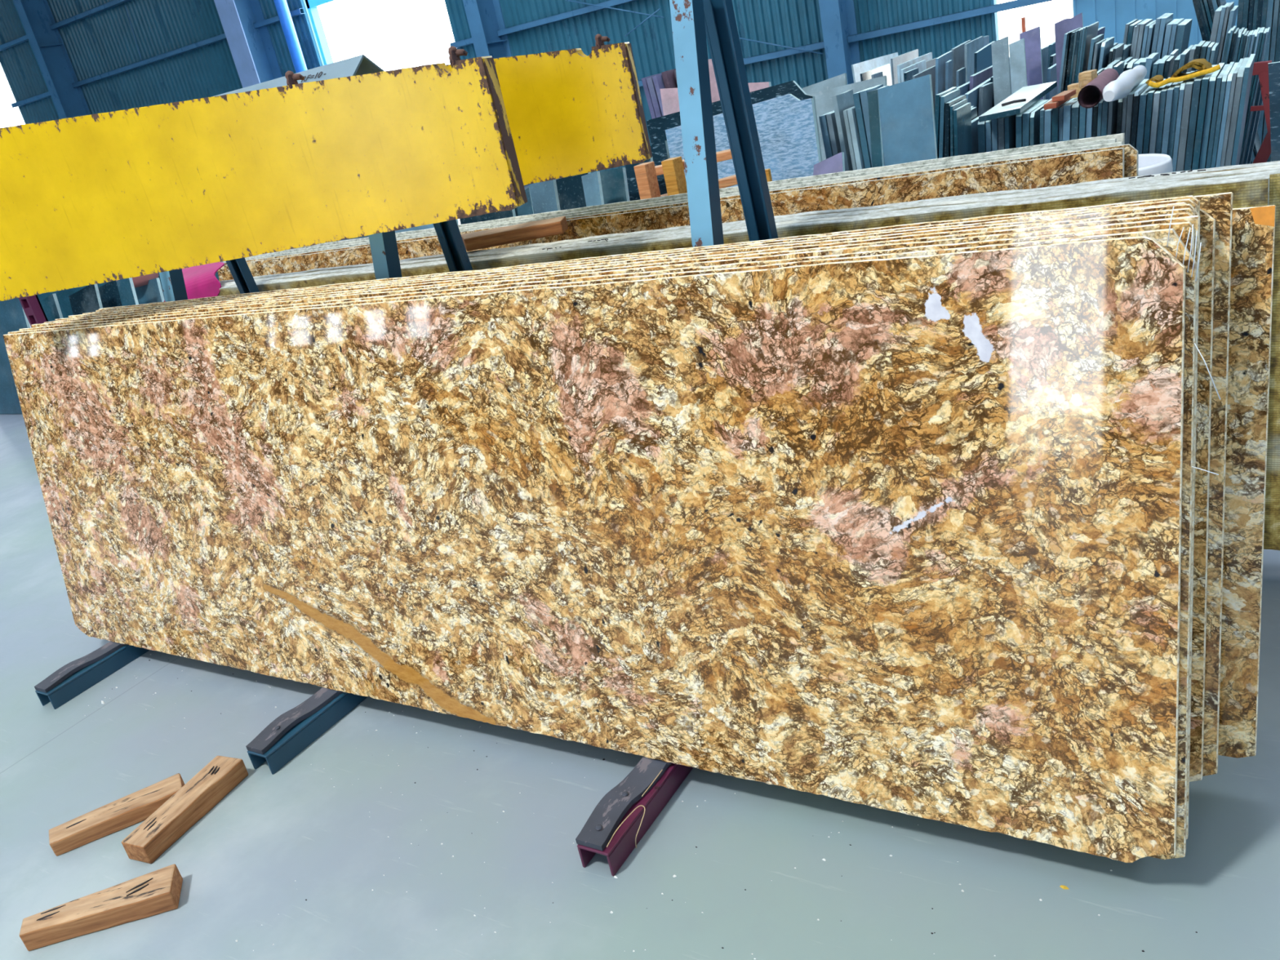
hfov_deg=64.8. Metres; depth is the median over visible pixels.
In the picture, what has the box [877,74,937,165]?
stone slab
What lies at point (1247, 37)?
stone offcut
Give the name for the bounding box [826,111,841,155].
stone offcut
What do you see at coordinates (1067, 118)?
stone offcut
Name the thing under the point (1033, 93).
board
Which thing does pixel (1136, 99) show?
stone offcut
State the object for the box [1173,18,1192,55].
stone offcut
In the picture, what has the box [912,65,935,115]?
stone offcut
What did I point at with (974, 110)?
stone offcut
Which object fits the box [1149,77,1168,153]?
stone offcut
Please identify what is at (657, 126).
stone slab
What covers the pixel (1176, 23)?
stone offcut
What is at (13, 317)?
stone slab
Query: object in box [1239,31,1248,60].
stone offcut
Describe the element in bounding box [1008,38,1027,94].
stone slab
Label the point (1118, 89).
roll
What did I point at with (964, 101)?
stone offcut
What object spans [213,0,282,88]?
steel column
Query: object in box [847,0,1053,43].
trim
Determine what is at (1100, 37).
stone offcut
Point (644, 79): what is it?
stone offcut
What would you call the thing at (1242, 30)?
stone offcut
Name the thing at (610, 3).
trim
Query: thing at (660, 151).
stone slab
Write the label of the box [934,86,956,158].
stone offcut
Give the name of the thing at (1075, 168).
granite slab
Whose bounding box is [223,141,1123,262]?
granite slab
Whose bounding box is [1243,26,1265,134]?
stone offcut
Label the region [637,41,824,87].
trim
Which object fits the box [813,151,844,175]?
stone slab
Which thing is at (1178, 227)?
granite slab
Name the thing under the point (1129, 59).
stone offcut
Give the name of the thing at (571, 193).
stone slab
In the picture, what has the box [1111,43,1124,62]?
stone offcut
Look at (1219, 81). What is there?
stone offcut
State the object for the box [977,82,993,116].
stone offcut
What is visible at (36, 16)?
steel column
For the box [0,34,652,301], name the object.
beam
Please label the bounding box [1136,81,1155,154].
stone offcut
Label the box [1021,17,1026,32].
post
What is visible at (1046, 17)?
ground
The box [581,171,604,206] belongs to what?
stone slab
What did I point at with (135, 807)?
wooden block
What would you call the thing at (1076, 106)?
stone offcut
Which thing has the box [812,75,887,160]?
stone slab
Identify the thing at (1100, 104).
stone offcut
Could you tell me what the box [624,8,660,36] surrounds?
trim
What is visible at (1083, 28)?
stone offcut
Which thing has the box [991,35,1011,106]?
stone slab
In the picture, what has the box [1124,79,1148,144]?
stone offcut
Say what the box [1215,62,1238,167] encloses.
stone offcut
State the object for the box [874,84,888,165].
stone offcut
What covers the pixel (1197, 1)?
stone offcut
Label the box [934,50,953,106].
stone offcut
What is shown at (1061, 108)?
stone offcut
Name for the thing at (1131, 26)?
stone offcut
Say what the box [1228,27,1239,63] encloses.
stone offcut
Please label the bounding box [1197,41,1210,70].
stone offcut
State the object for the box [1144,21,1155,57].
stone offcut
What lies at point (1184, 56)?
stone offcut
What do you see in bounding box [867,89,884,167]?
stone slab
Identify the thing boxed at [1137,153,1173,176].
plastic bucket
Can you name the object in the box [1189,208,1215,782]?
granite slab
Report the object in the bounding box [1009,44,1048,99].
stone offcut
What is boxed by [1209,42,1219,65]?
stone offcut
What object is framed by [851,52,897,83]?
stone offcut
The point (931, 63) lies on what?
stone offcut
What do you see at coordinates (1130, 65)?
stone offcut
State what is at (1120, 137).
granite slab
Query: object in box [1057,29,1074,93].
stone offcut
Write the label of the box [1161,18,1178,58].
stone offcut
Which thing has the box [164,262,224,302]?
sheet
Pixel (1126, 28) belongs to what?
stone offcut
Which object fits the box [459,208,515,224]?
stone slab
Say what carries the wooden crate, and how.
on the floor
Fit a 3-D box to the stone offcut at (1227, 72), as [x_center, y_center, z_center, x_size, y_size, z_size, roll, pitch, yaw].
[2.412,-1.228,4.245,0.114,0.934,0.518,2,26,33]
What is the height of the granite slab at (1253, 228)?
0.948 m
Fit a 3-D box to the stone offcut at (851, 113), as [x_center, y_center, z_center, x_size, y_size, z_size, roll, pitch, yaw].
[1.009,-1.004,4.235,0.077,1.097,0.199,2,26,33]
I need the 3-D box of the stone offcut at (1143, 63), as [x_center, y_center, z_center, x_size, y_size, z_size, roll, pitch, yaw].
[2.548,-1.668,5.233,0.171,0.946,0.242,2,26,33]
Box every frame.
[305,0,338,65]
[1250,60,1271,163]
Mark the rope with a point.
(1153, 84)
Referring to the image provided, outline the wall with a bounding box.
[0,0,1073,178]
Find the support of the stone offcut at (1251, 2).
on the floor
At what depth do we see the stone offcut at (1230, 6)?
5.04 m
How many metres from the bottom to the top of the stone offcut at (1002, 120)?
0.905 m
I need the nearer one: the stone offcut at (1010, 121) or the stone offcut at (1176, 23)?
the stone offcut at (1010, 121)
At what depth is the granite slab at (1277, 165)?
2.31 m
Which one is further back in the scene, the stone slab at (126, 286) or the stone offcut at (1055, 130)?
the stone slab at (126, 286)
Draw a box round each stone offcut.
[641,73,662,119]
[646,74,662,117]
[652,74,665,115]
[661,68,677,88]
[818,110,834,159]
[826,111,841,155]
[831,88,854,171]
[843,106,857,170]
[847,106,865,169]
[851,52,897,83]
[853,87,871,168]
[859,84,883,167]
[860,63,892,85]
[871,71,883,78]
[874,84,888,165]
[890,48,918,84]
[897,52,932,83]
[900,59,926,82]
[903,67,919,81]
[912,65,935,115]
[925,57,936,69]
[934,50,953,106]
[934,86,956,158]
[938,88,959,158]
[944,94,965,157]
[945,59,952,90]
[950,98,967,156]
[951,40,971,87]
[953,102,972,155]
[955,66,965,87]
[956,81,969,95]
[964,35,983,83]
[964,76,991,116]
[968,57,1009,91]
[970,106,977,120]
[971,114,982,154]
[973,40,995,74]
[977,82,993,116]
[977,120,986,153]
[983,35,989,46]
[985,120,992,151]
[990,76,994,106]
[991,118,998,151]
[998,116,1005,150]
[1004,114,1016,149]
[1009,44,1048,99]
[1015,99,1044,147]
[1022,99,1048,146]
[1030,97,1052,146]
[1040,107,1046,144]
[1044,108,1052,143]
[1045,63,1057,99]
[1046,41,1055,78]
[1048,53,1056,67]
[1051,97,1072,142]
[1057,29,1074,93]
[1058,97,1074,142]
[1061,27,1079,92]
[1062,97,1077,141]
[1064,26,1083,90]
[1068,30,1077,84]
[1071,26,1086,84]
[1071,101,1079,140]
[1074,28,1082,83]
[1076,26,1085,83]
[1079,105,1086,138]
[1080,22,1098,72]
[1085,106,1093,137]
[1087,34,1103,70]
[1092,39,1106,71]
[1092,97,1103,137]
[1097,26,1105,35]
[1097,36,1114,71]
[1097,68,1104,75]
[1097,98,1103,136]
[1101,99,1109,136]
[1106,60,1119,68]
[1106,99,1118,135]
[1107,43,1121,65]
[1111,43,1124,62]
[1113,61,1124,75]
[1115,97,1123,133]
[1121,44,1131,61]
[1121,84,1137,133]
[1123,18,1137,44]
[1123,62,1128,71]
[1124,57,1133,62]
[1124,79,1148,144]
[1126,19,1142,44]
[1126,58,1138,70]
[1129,26,1136,57]
[1130,88,1146,149]
[1132,18,1148,58]
[1133,57,1144,67]
[1135,18,1152,58]
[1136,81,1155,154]
[1139,57,1147,66]
[1140,20,1155,57]
[1142,78,1165,154]
[1143,53,1158,79]
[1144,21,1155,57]
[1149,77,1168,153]
[1151,13,1168,53]
[1151,58,1160,78]
[1155,13,1173,59]
[1155,82,1173,153]
[1156,55,1170,76]
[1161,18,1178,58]
[1161,82,1177,154]
[1163,56,1174,79]
[1167,71,1190,159]
[1168,17,1184,55]
[1169,48,1178,75]
[1172,53,1181,75]
[1172,71,1194,172]
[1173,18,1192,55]
[1176,70,1196,171]
[1177,48,1190,73]
[1183,74,1205,170]
[1186,44,1198,72]
[1191,40,1205,71]
[1191,64,1217,169]
[1192,0,1206,42]
[1196,0,1209,41]
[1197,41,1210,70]
[1199,0,1211,39]
[1199,62,1224,168]
[1203,0,1213,31]
[1205,42,1214,62]
[1205,63,1229,168]
[1208,0,1252,164]
[1209,5,1223,44]
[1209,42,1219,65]
[1210,62,1234,168]
[1211,0,1255,163]
[1215,2,1230,64]
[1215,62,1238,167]
[1216,1,1234,64]
[1217,0,1261,155]
[1220,57,1244,166]
[1221,5,1238,62]
[1222,27,1232,62]
[1224,26,1236,65]
[1224,57,1249,166]
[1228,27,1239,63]
[1231,53,1255,165]
[1233,27,1244,63]
[1236,0,1244,29]
[1236,28,1247,62]
[1239,28,1267,164]
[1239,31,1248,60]
[1240,26,1270,164]
[1241,0,1250,31]
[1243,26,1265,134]
[1243,31,1251,57]
[1243,83,1261,164]
[1244,30,1253,57]
[1246,93,1262,164]
[1248,0,1254,31]
[1248,29,1257,57]
[1251,27,1259,53]
[1252,0,1257,30]
[1253,27,1262,62]
[1256,0,1263,29]
[1257,0,1275,144]
[1261,0,1267,29]
[1262,0,1279,140]
[1266,5,1279,162]
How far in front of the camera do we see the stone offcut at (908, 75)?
8.74 m
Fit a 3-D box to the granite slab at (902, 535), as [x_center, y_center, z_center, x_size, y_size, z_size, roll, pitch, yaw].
[-0.560,0.086,2.383,3.250,0.987,0.197,2,26,33]
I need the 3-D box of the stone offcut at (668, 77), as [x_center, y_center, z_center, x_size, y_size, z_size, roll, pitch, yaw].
[0.420,-2.228,7.205,0.155,1.358,0.294,2,26,33]
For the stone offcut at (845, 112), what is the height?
1.096 m
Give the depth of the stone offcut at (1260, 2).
6.36 m
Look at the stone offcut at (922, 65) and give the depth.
9.12 m
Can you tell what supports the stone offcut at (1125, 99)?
on the floor
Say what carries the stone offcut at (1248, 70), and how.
on the floor
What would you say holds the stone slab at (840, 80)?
on the floor
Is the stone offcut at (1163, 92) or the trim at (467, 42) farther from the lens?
the trim at (467, 42)
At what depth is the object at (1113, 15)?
11.91 m
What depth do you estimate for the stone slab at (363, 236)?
5.13 m
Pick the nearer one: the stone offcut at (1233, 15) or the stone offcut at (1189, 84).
the stone offcut at (1189, 84)
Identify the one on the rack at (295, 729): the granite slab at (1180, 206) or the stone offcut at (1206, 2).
the granite slab at (1180, 206)
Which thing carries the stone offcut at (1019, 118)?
on the floor
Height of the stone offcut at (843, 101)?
1.156 m
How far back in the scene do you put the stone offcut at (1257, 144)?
6.04 m
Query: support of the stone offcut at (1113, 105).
on the floor
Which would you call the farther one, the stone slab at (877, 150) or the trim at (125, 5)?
the trim at (125, 5)
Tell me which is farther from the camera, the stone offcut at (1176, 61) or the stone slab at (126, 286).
the stone slab at (126, 286)
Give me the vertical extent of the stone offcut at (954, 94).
1.058 m
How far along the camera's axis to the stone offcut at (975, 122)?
4.46 m
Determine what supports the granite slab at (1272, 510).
on the rack at (77, 676)
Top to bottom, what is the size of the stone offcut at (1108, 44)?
1.071 m
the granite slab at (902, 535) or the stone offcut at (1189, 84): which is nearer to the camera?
the granite slab at (902, 535)
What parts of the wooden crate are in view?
post, post, rail, rail, post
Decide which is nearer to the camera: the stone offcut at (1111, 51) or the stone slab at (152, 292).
the stone offcut at (1111, 51)
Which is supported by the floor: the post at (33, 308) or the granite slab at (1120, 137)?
the post at (33, 308)
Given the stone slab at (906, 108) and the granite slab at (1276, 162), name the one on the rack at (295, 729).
the granite slab at (1276, 162)
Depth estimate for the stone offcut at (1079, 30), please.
5.00 m
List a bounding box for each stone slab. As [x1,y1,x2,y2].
[0,297,30,413]
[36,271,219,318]
[40,293,63,321]
[68,284,102,315]
[97,280,122,307]
[115,277,138,306]
[134,277,164,304]
[324,235,368,243]
[395,218,458,232]
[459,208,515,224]
[514,187,533,216]
[528,179,560,213]
[555,172,590,210]
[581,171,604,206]
[600,167,629,204]
[625,157,653,200]
[646,80,822,161]
[650,140,670,195]
[660,88,679,115]
[665,93,821,187]
[707,58,719,102]
[747,81,771,92]
[802,73,847,95]
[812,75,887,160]
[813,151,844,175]
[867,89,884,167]
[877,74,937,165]
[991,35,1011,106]
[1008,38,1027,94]
[1019,26,1044,99]
[1054,12,1083,90]
[1267,62,1279,161]
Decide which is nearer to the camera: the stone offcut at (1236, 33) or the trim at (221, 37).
the stone offcut at (1236, 33)
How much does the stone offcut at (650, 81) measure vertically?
1.341 m
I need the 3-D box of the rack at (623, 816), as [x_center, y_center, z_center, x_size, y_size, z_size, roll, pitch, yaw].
[0.287,-0.354,2.451,0.120,1.530,2.038,2,26,33]
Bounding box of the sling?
[1145,58,1212,84]
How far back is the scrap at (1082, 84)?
4.05 m
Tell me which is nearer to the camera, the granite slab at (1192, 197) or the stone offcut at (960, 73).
the granite slab at (1192, 197)
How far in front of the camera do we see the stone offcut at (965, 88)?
6.57 m
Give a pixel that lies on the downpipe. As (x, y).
(282, 6)
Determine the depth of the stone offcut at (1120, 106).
4.09 m
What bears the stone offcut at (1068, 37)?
on the floor
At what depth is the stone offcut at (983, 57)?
8.14 m
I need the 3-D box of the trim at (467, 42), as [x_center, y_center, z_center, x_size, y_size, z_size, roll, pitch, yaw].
[-2.715,-7.234,16.584,0.990,0.090,0.110,2,26,33]
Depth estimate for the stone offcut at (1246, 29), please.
4.65 m
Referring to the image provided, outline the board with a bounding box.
[978,81,1057,122]
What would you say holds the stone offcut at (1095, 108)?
on the floor
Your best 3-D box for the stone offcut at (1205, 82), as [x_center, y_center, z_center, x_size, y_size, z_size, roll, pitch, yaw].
[2.357,-1.228,4.274,0.118,0.935,0.515,2,26,33]
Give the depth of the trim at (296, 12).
18.54 m
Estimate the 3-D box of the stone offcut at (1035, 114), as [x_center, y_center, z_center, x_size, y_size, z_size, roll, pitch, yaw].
[1.846,-1.241,4.619,0.069,0.908,0.512,2,26,33]
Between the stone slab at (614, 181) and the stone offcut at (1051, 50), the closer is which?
the stone slab at (614, 181)
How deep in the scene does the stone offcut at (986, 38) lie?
9.85 m
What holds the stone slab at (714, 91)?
on the floor
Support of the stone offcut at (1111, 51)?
on the floor
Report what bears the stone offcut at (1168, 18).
on the floor
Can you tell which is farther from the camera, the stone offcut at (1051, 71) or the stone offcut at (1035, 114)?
the stone offcut at (1051, 71)
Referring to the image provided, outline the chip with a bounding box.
[1059,884,1068,888]
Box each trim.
[0,34,28,51]
[10,91,50,107]
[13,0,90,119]
[48,0,130,30]
[71,33,226,88]
[124,4,142,60]
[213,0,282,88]
[253,8,305,28]
[449,37,473,48]
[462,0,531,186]
[497,0,636,36]
[565,0,663,17]
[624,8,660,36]
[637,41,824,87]
[738,37,822,54]
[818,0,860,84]
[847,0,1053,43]
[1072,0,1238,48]
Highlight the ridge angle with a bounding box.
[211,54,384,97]
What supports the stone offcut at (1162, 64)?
on the floor
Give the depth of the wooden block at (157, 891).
2.10 m
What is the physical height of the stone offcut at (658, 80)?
1.341 m
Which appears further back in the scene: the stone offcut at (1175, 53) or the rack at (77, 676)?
the stone offcut at (1175, 53)
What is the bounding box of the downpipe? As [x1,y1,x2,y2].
[273,0,307,72]
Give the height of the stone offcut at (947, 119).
1.028 m
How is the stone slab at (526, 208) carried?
on the floor
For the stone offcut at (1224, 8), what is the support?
on the floor
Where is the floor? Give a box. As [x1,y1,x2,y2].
[0,168,1279,959]
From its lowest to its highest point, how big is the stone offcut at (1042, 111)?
0.914 m
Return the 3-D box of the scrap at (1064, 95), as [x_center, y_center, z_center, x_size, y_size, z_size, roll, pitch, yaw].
[1.755,-1.590,4.173,0.050,0.020,0.178,5,28,37]
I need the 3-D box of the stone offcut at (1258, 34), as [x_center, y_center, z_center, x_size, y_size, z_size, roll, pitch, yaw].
[2.926,-1.652,4.932,0.165,0.989,0.320,2,26,33]
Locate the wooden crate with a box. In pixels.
[633,148,772,199]
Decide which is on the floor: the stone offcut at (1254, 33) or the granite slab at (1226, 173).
the stone offcut at (1254, 33)
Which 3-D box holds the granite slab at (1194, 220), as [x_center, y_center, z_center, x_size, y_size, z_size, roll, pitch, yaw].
[-0.500,0.055,2.413,3.208,0.994,0.198,2,26,33]
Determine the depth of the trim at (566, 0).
14.99 m
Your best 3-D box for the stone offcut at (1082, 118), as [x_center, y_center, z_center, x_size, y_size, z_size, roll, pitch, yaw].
[1.995,-1.225,4.491,0.087,0.915,0.478,2,26,33]
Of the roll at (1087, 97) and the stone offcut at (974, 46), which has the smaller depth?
the roll at (1087, 97)
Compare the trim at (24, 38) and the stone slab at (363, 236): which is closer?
the stone slab at (363, 236)
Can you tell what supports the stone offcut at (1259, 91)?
on the floor
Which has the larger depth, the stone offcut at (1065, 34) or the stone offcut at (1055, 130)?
the stone offcut at (1065, 34)
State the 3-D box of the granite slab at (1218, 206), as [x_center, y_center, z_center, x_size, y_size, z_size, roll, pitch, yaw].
[-0.320,-0.011,2.487,3.054,0.987,0.197,2,26,33]
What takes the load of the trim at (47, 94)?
attached to the wall
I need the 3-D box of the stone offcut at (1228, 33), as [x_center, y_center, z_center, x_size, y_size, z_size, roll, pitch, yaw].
[2.820,-1.664,4.987,0.171,1.013,0.306,2,26,33]
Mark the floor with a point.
(239, 865)
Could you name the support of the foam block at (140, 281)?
on the stone slab at (152, 292)
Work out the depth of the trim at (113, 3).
21.00 m
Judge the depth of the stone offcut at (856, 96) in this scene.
4.00 m
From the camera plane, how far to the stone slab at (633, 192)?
4.31 m
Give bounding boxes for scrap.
[1044,97,1070,109]
[1052,88,1075,102]
[1067,82,1082,98]
[1078,75,1093,88]
[1079,69,1097,81]
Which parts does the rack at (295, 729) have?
rail, leg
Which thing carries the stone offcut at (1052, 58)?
on the floor
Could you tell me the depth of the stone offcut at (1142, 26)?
5.22 m
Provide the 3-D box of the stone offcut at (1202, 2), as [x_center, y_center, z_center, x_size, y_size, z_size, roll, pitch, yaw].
[3.543,-2.374,6.101,0.284,1.186,0.410,2,26,33]
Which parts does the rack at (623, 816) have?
rail, leg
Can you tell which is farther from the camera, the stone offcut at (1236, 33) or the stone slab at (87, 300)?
the stone slab at (87, 300)
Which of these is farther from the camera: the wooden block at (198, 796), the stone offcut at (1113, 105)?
the stone offcut at (1113, 105)
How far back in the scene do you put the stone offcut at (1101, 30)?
6.96 m
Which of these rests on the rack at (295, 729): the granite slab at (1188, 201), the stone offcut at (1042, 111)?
the granite slab at (1188, 201)
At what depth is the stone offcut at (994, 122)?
4.34 m
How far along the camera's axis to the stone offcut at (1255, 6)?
6.37 m
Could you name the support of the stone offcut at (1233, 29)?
on the floor
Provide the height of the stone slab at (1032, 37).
1.155 m
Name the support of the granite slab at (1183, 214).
on the rack at (295, 729)
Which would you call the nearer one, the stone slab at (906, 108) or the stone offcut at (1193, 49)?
the stone slab at (906, 108)
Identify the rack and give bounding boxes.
[34,257,259,709]
[245,219,472,774]
[575,0,777,875]
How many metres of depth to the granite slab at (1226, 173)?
2.36 m
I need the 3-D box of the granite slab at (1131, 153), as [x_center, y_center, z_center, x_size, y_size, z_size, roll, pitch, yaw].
[-0.273,-0.472,3.686,3.774,0.918,0.184,2,26,33]
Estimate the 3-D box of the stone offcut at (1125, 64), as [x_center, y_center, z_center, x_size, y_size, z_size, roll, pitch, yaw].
[2.390,-1.597,5.141,0.165,0.950,0.251,2,26,33]
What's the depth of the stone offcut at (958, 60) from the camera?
8.85 m
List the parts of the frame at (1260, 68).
leg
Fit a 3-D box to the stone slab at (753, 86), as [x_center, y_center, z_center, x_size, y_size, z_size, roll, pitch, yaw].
[0.834,-1.979,6.600,0.211,1.187,0.154,2,26,33]
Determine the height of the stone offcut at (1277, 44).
1.083 m
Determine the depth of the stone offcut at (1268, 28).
4.75 m
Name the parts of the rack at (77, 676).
rail, leg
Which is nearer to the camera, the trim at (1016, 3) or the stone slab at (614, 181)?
the stone slab at (614, 181)
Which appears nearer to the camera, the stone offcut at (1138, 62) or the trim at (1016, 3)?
the stone offcut at (1138, 62)
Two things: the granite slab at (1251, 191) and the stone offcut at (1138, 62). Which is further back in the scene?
the stone offcut at (1138, 62)
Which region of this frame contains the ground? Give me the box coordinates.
[998,0,1073,57]
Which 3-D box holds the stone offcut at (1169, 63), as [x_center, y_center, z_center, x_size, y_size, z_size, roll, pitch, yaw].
[2.436,-1.475,4.791,0.166,0.969,0.238,2,26,33]
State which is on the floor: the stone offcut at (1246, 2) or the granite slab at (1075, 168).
the stone offcut at (1246, 2)
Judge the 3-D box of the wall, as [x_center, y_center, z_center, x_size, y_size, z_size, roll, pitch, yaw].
[-3.688,-8.546,16.625,46.000,7.500,0.086,2,26,33]
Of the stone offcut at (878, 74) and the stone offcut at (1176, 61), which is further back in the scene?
the stone offcut at (878, 74)
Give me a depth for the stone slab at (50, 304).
6.32 m
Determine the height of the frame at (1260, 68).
0.888 m
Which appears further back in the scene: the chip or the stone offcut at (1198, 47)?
the stone offcut at (1198, 47)
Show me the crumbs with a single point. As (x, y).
(824, 860)
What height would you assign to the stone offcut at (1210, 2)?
1.216 m
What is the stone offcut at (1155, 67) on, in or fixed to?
on the floor
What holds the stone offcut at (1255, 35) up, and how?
on the floor
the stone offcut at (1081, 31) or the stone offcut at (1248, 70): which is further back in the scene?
the stone offcut at (1081, 31)
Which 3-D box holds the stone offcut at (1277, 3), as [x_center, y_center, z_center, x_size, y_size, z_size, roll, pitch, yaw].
[4.167,-2.675,6.656,0.081,1.072,0.515,2,26,33]
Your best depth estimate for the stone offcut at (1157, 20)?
5.16 m
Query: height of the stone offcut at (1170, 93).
0.916 m
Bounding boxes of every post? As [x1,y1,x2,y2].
[18,294,48,327]
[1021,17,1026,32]
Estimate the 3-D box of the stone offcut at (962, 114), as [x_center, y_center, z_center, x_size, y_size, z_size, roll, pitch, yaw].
[1.416,-1.103,4.393,0.070,0.997,0.227,2,26,33]
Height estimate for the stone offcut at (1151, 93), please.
0.916 m
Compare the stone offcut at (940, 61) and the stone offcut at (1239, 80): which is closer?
the stone offcut at (1239, 80)
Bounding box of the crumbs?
[84,653,1197,959]
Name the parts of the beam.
plate, plate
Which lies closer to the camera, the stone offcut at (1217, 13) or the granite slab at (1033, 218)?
the granite slab at (1033, 218)
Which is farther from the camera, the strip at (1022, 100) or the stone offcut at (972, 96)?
the stone offcut at (972, 96)
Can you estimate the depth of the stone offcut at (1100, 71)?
4.70 m
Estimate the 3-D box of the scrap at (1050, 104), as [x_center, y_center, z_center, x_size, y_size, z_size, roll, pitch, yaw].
[1.743,-1.579,4.212,0.050,0.022,0.256,4,27,35]
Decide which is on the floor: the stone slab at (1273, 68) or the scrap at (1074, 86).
the stone slab at (1273, 68)
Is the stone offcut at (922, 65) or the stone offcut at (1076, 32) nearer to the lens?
the stone offcut at (1076, 32)
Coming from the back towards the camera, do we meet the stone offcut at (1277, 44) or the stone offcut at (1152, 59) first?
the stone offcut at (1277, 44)
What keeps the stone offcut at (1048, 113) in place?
on the floor
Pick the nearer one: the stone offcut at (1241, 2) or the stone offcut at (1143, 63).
the stone offcut at (1143, 63)
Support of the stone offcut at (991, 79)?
on the floor
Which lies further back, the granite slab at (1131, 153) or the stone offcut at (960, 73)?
the stone offcut at (960, 73)
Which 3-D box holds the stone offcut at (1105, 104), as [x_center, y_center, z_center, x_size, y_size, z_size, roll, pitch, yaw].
[2.058,-1.217,4.438,0.091,0.913,0.458,2,26,33]
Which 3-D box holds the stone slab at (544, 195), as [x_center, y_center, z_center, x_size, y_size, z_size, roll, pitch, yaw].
[-0.341,-0.753,4.389,0.132,1.070,0.208,-2,24,25]
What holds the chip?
on the floor
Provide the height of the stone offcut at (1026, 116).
0.910 m
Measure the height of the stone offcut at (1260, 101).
0.804 m
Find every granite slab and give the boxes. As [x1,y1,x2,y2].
[3,235,1186,862]
[8,206,1220,859]
[19,222,1195,330]
[31,214,1199,839]
[44,212,1191,323]
[54,207,1195,320]
[68,203,1195,317]
[82,202,1199,314]
[95,198,1197,311]
[98,195,1199,310]
[177,191,1232,776]
[217,147,1124,280]
[217,174,1269,296]
[218,160,1279,282]
[220,164,1279,283]
[220,165,1279,284]
[221,169,1279,550]
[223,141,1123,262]
[224,143,1138,265]
[245,138,1116,257]
[266,133,1124,253]
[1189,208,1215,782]
[1217,204,1275,758]
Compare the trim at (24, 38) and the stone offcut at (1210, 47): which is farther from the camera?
the trim at (24, 38)
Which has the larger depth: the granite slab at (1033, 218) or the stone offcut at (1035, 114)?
the stone offcut at (1035, 114)
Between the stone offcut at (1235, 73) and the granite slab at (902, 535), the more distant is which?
the stone offcut at (1235, 73)
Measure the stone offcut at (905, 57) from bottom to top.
1.008 m
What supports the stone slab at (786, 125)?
on the floor
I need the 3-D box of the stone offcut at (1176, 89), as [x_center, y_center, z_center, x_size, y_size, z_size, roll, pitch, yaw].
[2.290,-1.234,4.346,0.106,0.920,0.521,2,26,33]
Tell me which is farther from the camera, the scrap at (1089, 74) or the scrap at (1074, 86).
the scrap at (1074, 86)
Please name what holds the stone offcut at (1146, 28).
on the floor
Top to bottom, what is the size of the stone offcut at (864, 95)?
1.153 m
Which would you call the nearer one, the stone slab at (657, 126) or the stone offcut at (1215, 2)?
the stone slab at (657, 126)
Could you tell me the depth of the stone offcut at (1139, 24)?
5.23 m
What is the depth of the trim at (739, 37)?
13.99 m
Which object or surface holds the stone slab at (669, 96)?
on the floor
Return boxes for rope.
[1147,64,1220,88]
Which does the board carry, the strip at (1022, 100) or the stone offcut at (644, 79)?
the strip at (1022, 100)
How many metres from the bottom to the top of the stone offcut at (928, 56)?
0.973 m
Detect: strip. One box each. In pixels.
[1001,98,1026,106]
[1134,80,1152,96]
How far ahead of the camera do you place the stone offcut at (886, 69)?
10.54 m
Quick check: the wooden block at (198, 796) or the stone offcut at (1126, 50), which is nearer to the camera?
the wooden block at (198, 796)
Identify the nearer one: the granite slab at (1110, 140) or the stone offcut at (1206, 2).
the granite slab at (1110, 140)
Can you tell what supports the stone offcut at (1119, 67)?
on the floor
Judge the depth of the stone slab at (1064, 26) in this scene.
6.06 m
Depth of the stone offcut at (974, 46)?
8.78 m
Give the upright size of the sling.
0.074 m
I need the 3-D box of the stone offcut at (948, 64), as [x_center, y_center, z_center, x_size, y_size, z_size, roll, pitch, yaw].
[2.652,-3.098,8.683,0.121,0.947,0.135,2,26,33]
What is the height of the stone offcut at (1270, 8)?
1.085 m
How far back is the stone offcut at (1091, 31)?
5.01 m
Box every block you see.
[19,863,182,951]
[48,773,184,856]
[115,272,159,287]
[121,755,248,863]
[461,216,568,251]
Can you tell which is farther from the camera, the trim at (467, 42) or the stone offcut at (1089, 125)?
the trim at (467, 42)
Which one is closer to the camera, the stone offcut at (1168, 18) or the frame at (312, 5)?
the stone offcut at (1168, 18)
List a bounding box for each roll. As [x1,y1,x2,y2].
[1077,68,1119,108]
[1102,65,1146,102]
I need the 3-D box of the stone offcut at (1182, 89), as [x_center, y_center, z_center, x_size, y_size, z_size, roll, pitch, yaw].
[2.289,-1.222,4.308,0.106,0.927,0.478,2,26,33]
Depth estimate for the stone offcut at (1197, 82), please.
3.98 m
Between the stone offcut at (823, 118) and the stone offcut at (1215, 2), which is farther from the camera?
the stone offcut at (1215, 2)
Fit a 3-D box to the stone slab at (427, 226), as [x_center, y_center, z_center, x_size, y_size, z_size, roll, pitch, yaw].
[-0.962,-0.815,4.901,0.459,1.053,0.186,2,26,33]
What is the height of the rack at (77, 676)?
1.530 m
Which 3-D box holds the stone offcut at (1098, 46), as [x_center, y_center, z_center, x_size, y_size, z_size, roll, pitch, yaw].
[2.335,-1.705,5.272,0.182,1.071,0.292,2,26,33]
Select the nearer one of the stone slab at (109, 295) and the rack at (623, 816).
the rack at (623, 816)

